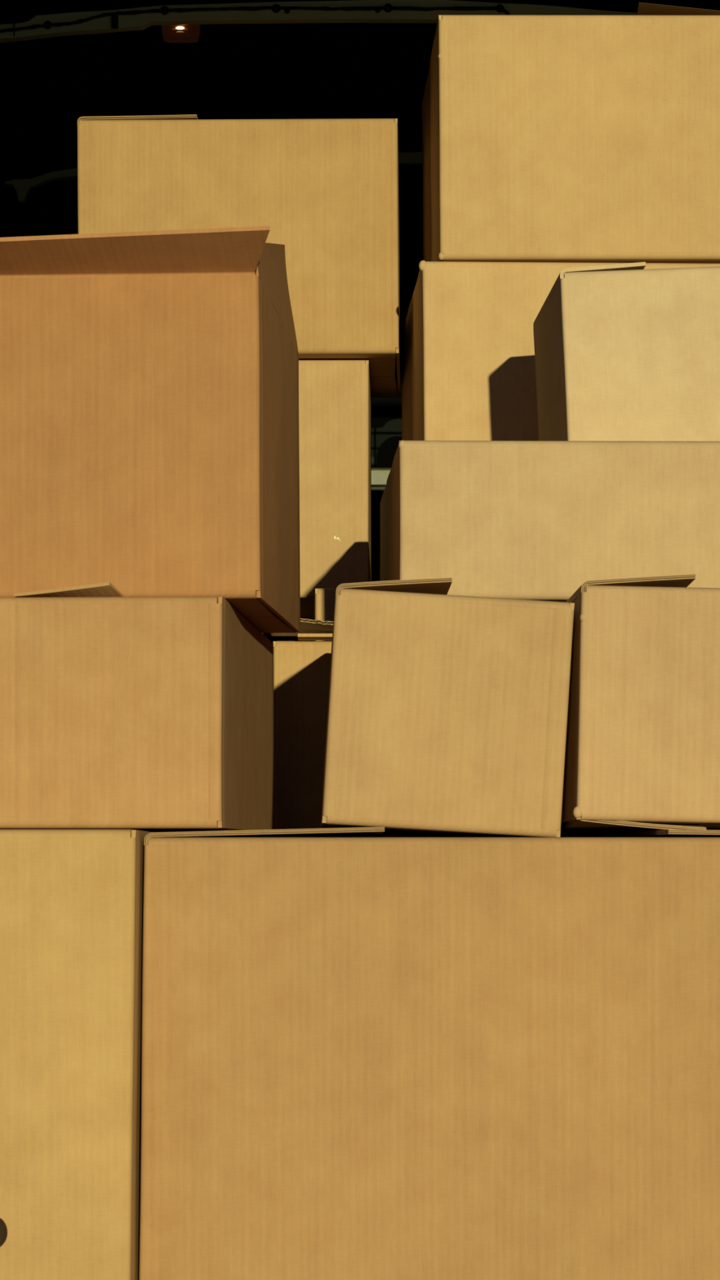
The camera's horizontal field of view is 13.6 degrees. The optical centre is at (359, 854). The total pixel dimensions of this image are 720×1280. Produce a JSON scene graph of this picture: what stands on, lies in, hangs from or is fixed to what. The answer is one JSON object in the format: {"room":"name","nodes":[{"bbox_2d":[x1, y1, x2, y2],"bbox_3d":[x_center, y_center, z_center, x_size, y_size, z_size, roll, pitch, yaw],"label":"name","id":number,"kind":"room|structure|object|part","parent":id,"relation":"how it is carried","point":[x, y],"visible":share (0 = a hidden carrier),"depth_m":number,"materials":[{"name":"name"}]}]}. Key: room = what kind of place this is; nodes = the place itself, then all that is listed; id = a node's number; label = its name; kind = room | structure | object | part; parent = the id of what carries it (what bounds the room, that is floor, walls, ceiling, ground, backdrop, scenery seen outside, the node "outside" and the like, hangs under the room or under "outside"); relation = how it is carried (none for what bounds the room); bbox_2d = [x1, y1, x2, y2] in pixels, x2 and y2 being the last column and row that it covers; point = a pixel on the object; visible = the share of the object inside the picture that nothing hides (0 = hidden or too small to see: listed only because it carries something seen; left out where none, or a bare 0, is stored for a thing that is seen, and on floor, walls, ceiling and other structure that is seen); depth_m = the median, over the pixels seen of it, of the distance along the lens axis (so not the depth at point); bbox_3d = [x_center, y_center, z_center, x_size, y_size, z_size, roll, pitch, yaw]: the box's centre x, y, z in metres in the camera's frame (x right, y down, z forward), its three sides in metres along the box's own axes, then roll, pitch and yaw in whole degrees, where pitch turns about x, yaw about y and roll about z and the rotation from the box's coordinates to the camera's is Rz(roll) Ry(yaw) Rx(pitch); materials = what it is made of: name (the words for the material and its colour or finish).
{"room":"warehouse","nodes":[
{"label":"warehouse","id":0,"kind":"room"},
{"bbox_2d":[263,244,422,643],"bbox_3d":[0.000,-0.301,6.117,1.480,1.942,0.030,0,0,0],"label":"wall","id":1,"kind":"structure","parent":0,"point":[411,255],"depth_m":6.10,"materials":[{"name":"black"}]},
{"bbox_2d":[371,408,401,497],"bbox_3d":[0.000,-0.811,6.107,0.924,0.178,0.022,0,0,0],"label":"window","id":2,"kind":"structure","parent":1,"relation":"in","point":[374,411],"depth_m":6.10,"materials":[{"name":"black paint"}]},
{"bbox_2d":[0,0,719,245],"bbox_3d":[0.000,-1.224,4.293,1.480,0.095,3.618,0,0,0],"label":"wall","id":3,"kind":"structure","parent":0,"point":[298,70],"depth_m":4.78,"materials":[{"name":"black"}]},
{"bbox_2d":[161,24,200,43],"bbox_3d":[-0.264,-1.217,4.454,0.059,0.031,0.042,0,0,0],"label":"recessed light","id":4,"kind":"object","parent":3,"relation":"in","point":[180,33],"visible":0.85,"depth_m":4.44,"materials":[{"name":"brown"}]},
{"bbox_3d":[-0.264,-1.215,4.436,0.012,0.004,0.004,0,0,0],"label":"bulb","id":5,"kind":"part","parent":4,"relation":"part of","materials":[{"name":"white"}]},
{"bbox_2d":[4,151,422,203],"bbox_3d":[0.000,-1.170,5.220,1.228,0.085,0.022,0,0,0],"label":"trim","id":6,"kind":"structure","parent":3,"relation":"attached to","point":[23,188],"depth_m":5.21,"materials":[{"name":"green paint"}]},
{"bbox_2d":[0,0,637,42],"bbox_3d":[0.000,-1.149,4.249,1.472,0.106,0.020,0,0,0],"label":"trim","id":7,"kind":"structure","parent":3,"relation":"attached to","point":[142,21],"depth_m":4.24,"materials":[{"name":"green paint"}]},
{"bbox_2d":[0,3,509,36],"bbox_3d":[-0.218,-1.161,4.234,0.856,0.065,0.007,0,0,0],"label":"harness","id":8,"kind":"object","parent":7,"relation":"attached to","point":[388,7],"visible":1,"depth_m":4.23,"materials":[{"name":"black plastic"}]},
{"bbox_3d":[0.000,0.645,4.293,1.480,0.050,3.618,0,0,0],"label":"floor","id":9,"kind":"structure","parent":0,"visible":0},
{"bbox_2d":[0,829,155,1279],"bbox_3d":[-0.367,0.299,3.010,0.348,0.642,0.839,0,0,0],"label":"cardboard box","id":10,"kind":"object","parent":9,"relation":"on","point":[72,900],"visible":0.65,"depth_m":2.59,"materials":[{"name":"cardboard"}]},
{"bbox_2d":[0,582,273,832],"bbox_3d":[-0.281,-0.137,3.072,0.341,0.225,0.622,0,0,3],"label":"cardboard box","id":11,"kind":"object","parent":10,"relation":"on","point":[117,711],"visible":0.97,"depth_m":2.76,"materials":[{"name":"brown cardboard"}]},
{"bbox_2d":[0,226,300,632],"bbox_3d":[-0.253,-0.445,2.982,0.378,0.415,0.525,0,0,4],"label":"cardboard box","id":12,"kind":"object","parent":11,"relation":"on","point":[149,380],"visible":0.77,"depth_m":2.80,"materials":[{"name":"brown cardboard"}]},
{"bbox_2d":[138,826,719,1279],"bbox_3d":[0.136,0.298,3.066,0.668,0.644,0.838,0,0,0],"label":"cardboard box","id":13,"kind":"object","parent":9,"relation":"on","point":[363,1058],"visible":1,"depth_m":2.65,"materials":[{"name":"brown cardboard"}]},
{"bbox_2d":[320,577,574,837],"bbox_3d":[0.076,-0.135,3.117,0.232,0.238,0.723,0,0,-1],"label":"cardboard box","id":14,"kind":"object","parent":13,"relation":"on","point":[447,714],"visible":0.98,"depth_m":2.76,"materials":[{"name":"beige cardboard"}]},
{"bbox_2d":[560,573,719,830],"bbox_3d":[0.366,-0.138,2.998,0.353,0.245,0.488,1,0,-1],"label":"cardboard box","id":15,"kind":"object","parent":13,"relation":"on","point":[642,753],"visible":0.79,"depth_m":2.75,"materials":[{"name":"beige cardboard"}]},
{"bbox_2d":[380,440,719,602],"bbox_3d":[0.262,-0.343,3.364,0.462,0.158,0.730,0,2,-1],"label":"cardboard box","id":16,"kind":"object","parent":15,"relation":"on","point":[526,520],"visible":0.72,"depth_m":3.00,"materials":[{"name":"brown cardboard"}]},
{"bbox_2d":[533,262,719,441],"bbox_3d":[0.363,-0.533,3.389,0.309,0.208,0.315,0,0,-2],"label":"cardboard box","id":17,"kind":"object","parent":16,"relation":"on","point":[624,352],"visible":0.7,"depth_m":3.23,"materials":[{"name":"brown cardboard"}]},
{"bbox_3d":[0.040,0.303,3.969,0.801,0.634,0.919,0,0,0],"label":"cardboard box","id":18,"kind":"object","parent":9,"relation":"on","visible":0},
{"bbox_2d":[314,588,336,622],"bbox_3d":[0.151,-0.174,3.876,0.421,0.318,0.210,0,0,-1],"label":"cardboard box","id":19,"kind":"object","parent":18,"relation":"on","point":[324,598],"visible":0.06,"depth_m":3.77,"materials":[{"name":"brown cardboard"}]},
{"bbox_2d":[270,617,653,837],"bbox_3d":[0.132,-0.148,3.631,0.490,0.265,0.232,0,0,0],"label":"cardboard box","id":20,"kind":"object","parent":18,"relation":"on","point":[301,667],"visible":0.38,"depth_m":3.59,"materials":[{"name":"beige cardboard"}]},
{"bbox_3d":[-0.250,-0.178,4.225,0.221,0.325,0.352,0,0,0],"label":"cardboard box","id":21,"kind":"object","parent":18,"relation":"on","visible":0},
{"bbox_2d":[298,360,371,618],"bbox_3d":[-0.131,-0.499,4.180,0.291,0.316,0.366,0,0,1],"label":"cardboard box","id":22,"kind":"object","parent":21,"relation":"on","point":[335,396],"visible":0.34,"depth_m":4.00,"materials":[{"name":"brown cardboard"}]},
{"bbox_2d":[77,114,401,397],"bbox_3d":[-0.156,-0.815,4.156,0.424,0.316,0.393,0,0,1],"label":"cardboard box","id":23,"kind":"object","parent":22,"relation":"on","point":[327,191],"visible":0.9,"depth_m":3.96,"materials":[{"name":"brown cardboard"}]},
{"bbox_3d":[0.260,-0.227,4.198,0.401,0.424,0.352,0,0,0],"label":"cardboard box","id":24,"kind":"object","parent":18,"relation":"on","visible":0},
{"bbox_2d":[400,260,719,440],"bbox_3d":[0.287,-0.588,4.003,0.448,0.293,0.542,0,0,-2],"label":"cardboard box","id":25,"kind":"object","parent":24,"relation":"on","point":[468,348],"visible":0.34,"depth_m":3.73,"materials":[{"name":"brown cardboard"}]},
{"bbox_2d":[422,2,719,263],"bbox_3d":[0.311,-0.896,3.955,0.443,0.321,0.456,0,0,-1],"label":"cardboard box","id":26,"kind":"object","parent":25,"relation":"on","point":[546,138],"visible":0.81,"depth_m":3.73,"materials":[{"name":"brown cardboard"}]},
{"label":"outside","id":27,"kind":"structure","parent":0,"visible":0},
{"bbox_3d":[0.000,1.550,10.000,120.000,0.100,140.000,0,0,0],"label":"ground","id":28,"kind":"structure","parent":27,"visible":0},
{"bbox_2d":[371,417,401,491],"bbox_3d":[0.336,-1.828,28.890,8.000,6.656,4.220,0,0,0],"label":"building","id":29,"kind":"structure","parent":28,"relation":"on","point":[386,433],"depth_m":26.95,"materials":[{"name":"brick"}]},
{"bbox_3d":[0.313,-3.267,26.980,0.933,0.027,0.160,0,0,0],"label":"sill moulding","id":30,"kind":"part","parent":29,"relation":"part of","materials":[{"name":"grey"}]},
{"bbox_3d":[0.313,-3.347,26.920,0.933,0.124,0.280,0,0,0],"label":"sill","id":31,"kind":"part","parent":29,"relation":"part of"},
{"bbox_3d":[0.313,-3.433,26.980,0.933,0.022,0.160,0,0,0],"label":"sill moulding","id":32,"kind":"part","parent":29,"relation":"part of","materials":[{"name":"grey"}]},
{"bbox_2d":[371,417,401,466],"bbox_3d":[0.204,-3.700,26.976,0.627,0.467,0.041,0,0,0],"label":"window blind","id":33,"kind":"object","parent":29,"relation":"hanging from","point":[386,433],"depth_m":26.96,"materials":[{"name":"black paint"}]}
]}

